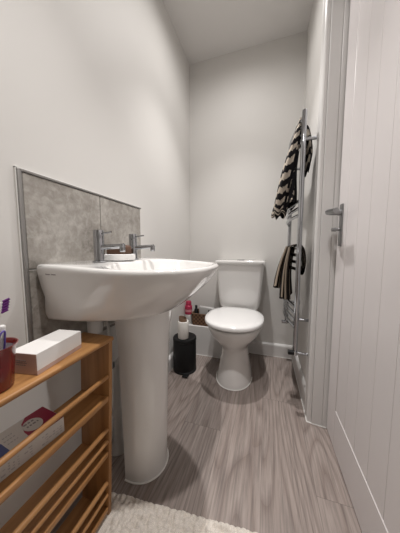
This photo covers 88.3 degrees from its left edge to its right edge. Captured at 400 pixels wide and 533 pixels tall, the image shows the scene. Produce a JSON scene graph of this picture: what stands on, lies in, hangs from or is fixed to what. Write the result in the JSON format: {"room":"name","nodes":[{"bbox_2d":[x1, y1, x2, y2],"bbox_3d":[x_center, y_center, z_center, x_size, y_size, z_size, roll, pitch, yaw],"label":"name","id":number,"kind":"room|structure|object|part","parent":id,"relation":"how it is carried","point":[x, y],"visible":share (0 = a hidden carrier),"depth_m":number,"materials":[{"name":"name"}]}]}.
{"room":"bathroom","nodes":[
{"label":"bathroom","id":0,"kind":"room"},
{"bbox_2d":[0,0,189,528],"bbox_3d":[-0.547,-0.379,0.565,0.100,2.420,2.900,2,5,18],"label":"wall","id":1,"kind":"structure","parent":0,"point":[95,94],"depth_m":0.77,"materials":[{"name":"paint"}]},
{"bbox_2d":[13,166,140,343],"bbox_3d":[-0.407,-0.011,0.851,0.012,0.567,0.582,2,5,18],"label":"backsplash","id":2,"kind":"structure","parent":1,"relation":"attached to","point":[57,220],"depth_m":0.66,"materials":[{"name":"tile"}]},
{"bbox_3d":[-0.493,0.014,0.583,0.011,0.563,0.011,2,5,18],"label":"edge trim","id":3,"kind":"part","parent":2,"relation":"part of","materials":[{"name":"silver metal"}]},
{"bbox_3d":[-0.407,-0.286,0.830,0.011,0.007,0.574,2,5,18],"label":"edge trim","id":4,"kind":"part","parent":2,"relation":"part of","materials":[{"name":"silver metal"}]},
{"bbox_2d":[106,321,114,410],"bbox_3d":[-0.372,0.384,0.793,0.100,0.431,0.024,2,5,18],"label":"supply pipe","id":5,"kind":"object","parent":1,"relation":"attached to","point":[107,322],"visible":0.37,"depth_m":0.78,"materials":[{"name":"white plastic"}]},
{"bbox_2d":[112,352,173,440],"bbox_3d":[-0.518,0.782,0.559,0.018,0.107,2.520,2,5,18],"label":"baseboard","id":6,"kind":"structure","parent":1,"relation":"attached to","point":[171,362],"depth_m":1.47,"materials":[{"name":"white"}]},
{"bbox_2d":[50,353,361,532],"bbox_3d":[0.164,0.871,0.443,1.592,0.050,2.900,2,5,18],"label":"floor","id":7,"kind":"structure","parent":0,"point":[250,458],"depth_m":0.86,"materials":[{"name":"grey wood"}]},
{"bbox_2d":[0,332,113,532],"bbox_3d":[-0.446,0.547,0.339,0.148,0.612,0.728,2,5,18],"label":"rack","id":8,"kind":"object","parent":7,"relation":"on","point":[88,470],"visible":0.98,"depth_m":0.58,"materials":[{"name":"brown wood"}]},
{"bbox_2d":[0,337,17,392],"bbox_3d":[-0.395,0.193,0.392,0.080,0.085,0.080,2,5,18],"label":"tumbler","id":9,"kind":"object","parent":8,"relation":"on","point":[7,355],"visible":0.98,"depth_m":0.39,"materials":[{"name":"red plastic"}]},
{"bbox_2d":[0,325,5,349],"bbox_3d":[-0.381,0.168,0.397,0.018,0.111,0.020,2,5,18],"label":"toothbrush","id":10,"kind":"object","parent":9,"relation":"in","point":[2,327],"visible":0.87,"depth_m":0.40,"materials":[{"name":"white plastic"}]},
{"bbox_2d":[0,298,9,317],"bbox_3d":[-0.392,0.143,0.400,0.011,0.160,0.044,3,6,32],"label":"toothbrush","id":11,"kind":"object","parent":9,"relation":"in","point":[4,305],"visible":1,"depth_m":0.40,"materials":[{"name":"purple plastic"}]},
{"bbox_2d":[0,406,63,481],"bbox_3d":[-0.426,0.403,0.438,0.087,0.039,0.217,2,5,23],"label":"carton","id":12,"kind":"object","parent":8,"relation":"on","point":[12,436],"visible":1,"depth_m":0.47,"materials":[{"name":"grey cardboard"}]},
{"bbox_2d":[1,425,61,477],"bbox_3d":[-0.414,0.400,0.435,0.064,0.032,0.199,2,5,23],"label":"print","id":13,"kind":"object","parent":12,"relation":"attached to","point":[18,433],"depth_m":0.46,"materials":[{"name":"grey cardboard"}]},
{"bbox_3d":[-0.396,0.379,0.504,0.085,0.001,0.066,2,5,24],"label":"wine panel","id":14,"kind":"part","parent":12,"relation":"part of","materials":[{"name":"red cardboard"}]},
{"bbox_2d":[15,329,81,374],"bbox_3d":[-0.369,0.203,0.503,0.070,0.046,0.129,1,5,10],"label":"gift box","id":15,"kind":"object","parent":8,"relation":"on","point":[35,357],"visible":0.98,"depth_m":0.47,"materials":[{"name":"beige cardboard"}]},
{"bbox_2d":[15,360,26,365],"bbox_3d":[-0.383,0.206,0.441,0.027,0.012,0.001,1,5,9],"label":"label","id":16,"kind":"object","parent":15,"relation":"on","point":[17,362],"depth_m":0.44,"materials":[{"name":"grey"}]},
{"bbox_2d":[0,443,107,532],"bbox_3d":[-0.451,0.627,0.347,0.112,0.018,0.697,2,5,18],"label":"shelf","id":17,"kind":"object","parent":8,"relation":"attached to","point":[33,501],"depth_m":0.55,"materials":[{"name":"brown wood"}]},
{"bbox_2d":[0,390,108,504],"bbox_3d":[-0.442,0.438,0.328,0.112,0.018,0.697,2,5,18],"label":"shelf","id":18,"kind":"object","parent":8,"relation":"attached to","point":[75,418],"depth_m":0.51,"materials":[{"name":"brown wood"}]},
{"bbox_3d":[-0.392,0.368,0.306,0.014,0.013,0.697,2,5,18],"label":"rail","id":19,"kind":"part","parent":8,"relation":"part of","materials":[{"name":"brown wood"}]},
{"bbox_3d":[-0.401,0.546,0.324,0.014,0.013,0.697,2,5,18],"label":"rail","id":20,"kind":"part","parent":8,"relation":"part of","materials":[{"name":"brown wood"}]},
{"bbox_3d":[-0.403,0.587,0.328,0.014,0.013,0.697,2,5,18],"label":"rail","id":21,"kind":"part","parent":8,"relation":"part of","materials":[{"name":"brown wood"}]},
{"bbox_2d":[56,497,107,532],"bbox_3d":[-0.460,0.829,0.367,0.112,0.018,0.697,2,5,18],"label":"shelf","id":22,"kind":"object","parent":8,"relation":"attached to","point":[74,516],"depth_m":0.66,"materials":[{"name":"brown wood"}]},
{"bbox_3d":[-0.410,0.736,0.343,0.014,0.013,0.697,2,5,18],"label":"rail","id":23,"kind":"part","parent":8,"relation":"part of","materials":[{"name":"brown wood"}]},
{"bbox_3d":[-0.412,0.778,0.347,0.014,0.013,0.697,2,5,18],"label":"rail","id":24,"kind":"part","parent":8,"relation":"part of","materials":[{"name":"brown wood"}]},
{"bbox_3d":[-0.340,0.525,0.676,0.143,0.600,0.014,2,5,18],"label":"panel","id":25,"kind":"part","parent":8,"relation":"part of","materials":[{"name":"brown wood"}]},
{"bbox_2d":[87,321,123,456],"bbox_3d":[-0.359,0.491,0.833,0.116,0.640,0.186,2,5,18],"label":"pipe","id":26,"kind":"object","parent":7,"relation":"on","point":[96,327],"visible":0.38,"depth_m":0.88,"materials":[{"name":"white plastic"}]},
{"bbox_2d":[115,310,171,484],"bbox_3d":[-0.186,0.484,0.826,0.150,0.655,0.244,2,5,18],"label":"pedestal","id":27,"kind":"object","parent":7,"relation":"on","point":[143,343],"visible":0.97,"depth_m":0.75,"materials":[{"name":"white ceramic"}]},
{"bbox_2d":[37,257,217,320],"bbox_3d":[-0.174,0.067,0.799,0.472,0.180,0.554,2,5,18],"label":"washbasin","id":28,"kind":"object","parent":27,"relation":"on","point":[141,287],"visible":0.98,"depth_m":0.59,"materials":[{"name":"white ceramic"}]},
{"bbox_2d":[92,230,124,261],"bbox_3d":[-0.316,-0.071,0.715,0.130,0.112,0.046,2,5,18],"label":"tap","id":29,"kind":"object","parent":28,"relation":"on","point":[98,235],"visible":1,"depth_m":0.71,"materials":[{"name":"silver metal"}]},
{"bbox_3d":[-0.300,-0.065,0.710,0.096,0.030,0.019,2,5,18],"label":"spout","id":30,"kind":"part","parent":29,"relation":"part of","materials":[{"name":"silver metal"}]},
{"bbox_2d":[105,254,135,260],"bbox_3d":[-0.325,-0.038,0.832,0.124,0.026,0.124,2,5,18],"label":"soap dish","id":31,"kind":"object","parent":28,"relation":"on","point":[108,257],"visible":0.85,"depth_m":0.78,"materials":[{"name":"white ceramic"}]},
{"bbox_2d":[107,245,130,253],"bbox_3d":[-0.325,-0.060,0.830,0.080,0.053,0.064,2,5,18],"label":"soap bar","id":32,"kind":"object","parent":31,"relation":"in","point":[127,247],"visible":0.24,"depth_m":0.81,"materials":[{"name":"brown"}]},
{"bbox_2d":[129,234,154,258],"bbox_3d":[-0.258,-0.087,0.906,0.130,0.112,0.046,2,5,18],"label":"tap","id":33,"kind":"object","parent":28,"relation":"on","point":[132,237],"visible":0.89,"depth_m":0.90,"materials":[{"name":"silver metal"}]},
{"bbox_3d":[-0.242,-0.082,0.902,0.096,0.030,0.019,2,5,18],"label":"spout","id":34,"kind":"part","parent":33,"relation":"part of","materials":[{"name":"silver metal"}]},
{"bbox_2d":[96,492,257,532],"bbox_3d":[-0.079,0.831,0.478,0.632,0.021,0.485,2,5,18],"label":"bath rug","id":35,"kind":"object","parent":7,"relation":"on","point":[128,514],"visible":0.87,"depth_m":0.66,"materials":[{"name":"fabric"}]},
{"bbox_2d":[173,332,195,377],"bbox_3d":[-0.116,0.630,1.499,0.170,0.251,0.197,2,5,18],"label":"pedal bin","id":36,"kind":"object","parent":7,"relation":"on","point":[184,351],"visible":0.79,"depth_m":1.44,"materials":[{"name":"black"}]},
{"bbox_2d":[178,316,188,339],"bbox_3d":[-0.118,0.430,1.463,0.076,0.153,0.076,2,5,18],"label":"toilet roll","id":37,"kind":"object","parent":36,"relation":"on","point":[183,323],"visible":1,"depth_m":1.43,"materials":[{"name":"white paper"}]},
{"bbox_3d":[-0.112,0.517,1.502,0.170,0.027,0.170,2,5,18],"label":"lid","id":38,"kind":"part","parent":36,"relation":"part of","materials":[{"name":"black"}]},
{"bbox_2d":[205,259,265,390],"bbox_3d":[0.256,0.358,1.461,0.380,0.798,0.626,2,5,18],"label":"toilet","id":39,"kind":"object","parent":7,"relation":"on","point":[235,324],"visible":1,"depth_m":1.36,"materials":[{"name":"white ceramic"}]},
{"bbox_3d":[0.225,0.362,1.365,0.364,0.016,0.407,2,5,18],"label":"seat","id":40,"kind":"part","parent":39,"relation":"part of","materials":[{"name":"white plastic"}]},
{"bbox_3d":[0.226,0.337,1.367,0.380,0.030,0.432,2,5,18],"label":"lid","id":41,"kind":"part","parent":39,"relation":"part of","materials":[{"name":"white plastic"}]},
{"bbox_3d":[0.321,-0.036,1.633,0.378,0.030,0.197,2,5,18],"label":"cistern lid","id":42,"kind":"part","parent":39,"relation":"part of","materials":[{"name":"white ceramic"}]},
{"bbox_2d":[163,0,312,64],"bbox_3d":[0.164,-1.591,0.234,1.592,0.050,2.900,2,5,18],"label":"ceiling","id":43,"kind":"structure","parent":0,"point":[205,29],"depth_m":1.41,"materials":[{"name":"paint"}]},
{"bbox_2d":[189,31,306,344],"bbox_3d":[0.399,-0.478,1.728,0.992,2.420,0.100,2,5,18],"label":"wall","id":44,"kind":"structure","parent":0,"point":[247,105],"depth_m":1.66,"materials":[{"name":"paint"}]},
{"bbox_2d":[189,324,221,357],"bbox_3d":[0.104,0.610,1.767,0.462,0.246,0.180,2,5,18],"label":"trim","id":45,"kind":"structure","parent":44,"relation":"attached to","point":[206,344],"depth_m":1.69,"materials":[{"name":"white paint"}]},
{"bbox_2d":[185,300,191,323],"bbox_3d":[-0.097,0.388,1.762,0.064,0.196,0.064,2,5,18],"label":"aerosol can","id":46,"kind":"object","parent":45,"relation":"on","point":[188,307],"visible":0.89,"depth_m":1.74,"materials":[{"name":"red plastic"}]},
{"bbox_2d":[191,308,207,325],"bbox_3d":[0.062,0.436,1.760,0.247,0.101,0.149,2,5,18],"label":"wicker basket","id":47,"kind":"object","parent":45,"relation":"on","point":[197,319],"visible":0.34,"depth_m":1.71,"materials":[{"name":"brown wicker"}]},
{"bbox_2d":[199,306,214,313],"bbox_3d":[0.060,0.407,1.733,0.135,0.149,0.036,2,5,18],"label":"pouch","id":48,"kind":"object","parent":47,"relation":"in","point":[202,309],"visible":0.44,"depth_m":1.72,"materials":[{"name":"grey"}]},
{"bbox_2d":[196,353,289,358],"bbox_3d":[0.305,0.738,1.686,0.863,0.004,0.130,0,5,1],"label":"trim","id":49,"kind":"structure","parent":44,"relation":"attached to","point":[253,353],"depth_m":1.69,"materials":[{"name":"white"}]},
{"bbox_2d":[249,340,292,358],"bbox_3d":[0.553,0.684,1.715,0.430,0.107,0.018,2,5,18],"label":"baseboard","id":50,"kind":"structure","parent":44,"relation":"attached to","point":[259,347],"depth_m":1.70,"materials":[{"name":"white paint"}]},
{"bbox_2d":[297,0,322,381],"bbox_3d":[0.407,-0.353,0.261,0.120,2.420,2.700,2,5,18],"label":"wall","id":51,"kind":"structure","parent":0,"point":[314,33],"depth_m":1.24,"materials":[{"name":"paint"}]},
{"bbox_2d":[292,349,305,410],"bbox_3d":[0.662,0.712,1.378,0.018,0.107,0.560,2,5,18],"label":"baseboard","id":52,"kind":"structure","parent":51,"relation":"attached to","point":[298,370],"depth_m":1.29,"materials":[{"name":"white"}]},
{"bbox_2d":[281,108,316,355],"bbox_3d":[0.594,-0.159,1.266,0.124,1.228,0.522,2,5,18],"label":"towel radiator","id":53,"kind":"object","parent":51,"relation":"attached to","point":[303,129],"visible":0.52,"depth_m":1.05,"materials":[{"name":"silver metal"}]},
{"bbox_2d":[273,244,305,299],"bbox_3d":[0.509,0.031,1.198,0.160,0.319,0.215,2,5,18],"label":"hand towel","id":54,"kind":"object","parent":53,"relation":"hanging from","point":[282,280],"visible":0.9,"depth_m":1.14,"materials":[{"name":"fabric"}]},
{"bbox_2d":[271,117,312,219],"bbox_3d":[0.504,-0.513,1.157,0.199,0.462,0.235,-3,6,-34],"label":"striped towel","id":55,"kind":"object","parent":53,"relation":"hanging from","point":[286,195],"visible":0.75,"depth_m":1.08,"materials":[{"name":"fabric"}]},
{"bbox_2d":[292,360,325,427],"bbox_3d":[0.677,0.768,1.331,0.088,0.005,0.646,2,5,18],"label":"trim","id":56,"kind":"structure","parent":51,"relation":"attached to","point":[292,360],"depth_m":1.16,"materials":[{"name":"white"}]},
{"bbox_2d":[304,0,350,427],"bbox_3d":[0.497,-0.178,0.556,0.119,2.020,0.864,2,5,18],"label":"trim","id":57,"kind":"structure","parent":51,"relation":"attached to","point":[340,9],"depth_m":0.94,"materials":[{"name":"white"}]},
{"bbox_2d":[325,0,399,532],"bbox_3d":[0.489,-0.164,0.559,0.114,1.977,0.780,2,5,18],"label":"door","id":58,"kind":"structure","parent":51,"relation":"in","point":[363,414],"depth_m":0.64,"materials":[{"name":"paint"}]},
{"bbox_3d":[0.554,-0.224,0.841,0.064,0.032,0.123,2,5,18],"label":"lever","id":59,"kind":"part","parent":58,"relation":"part of","materials":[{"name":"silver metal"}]},
{"bbox_3d":[0.601,-0.176,0.881,0.007,0.178,0.030,2,5,18],"label":"lever handle","id":60,"kind":"part","parent":58,"relation":"part of","materials":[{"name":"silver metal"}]},
{"bbox_3d":[0.523,0.734,0.626,0.044,0.176,0.568,2,5,18],"label":"rail","id":61,"kind":"part","parent":58,"relation":"part of","materials":[{"name":"paint"}]}
]}

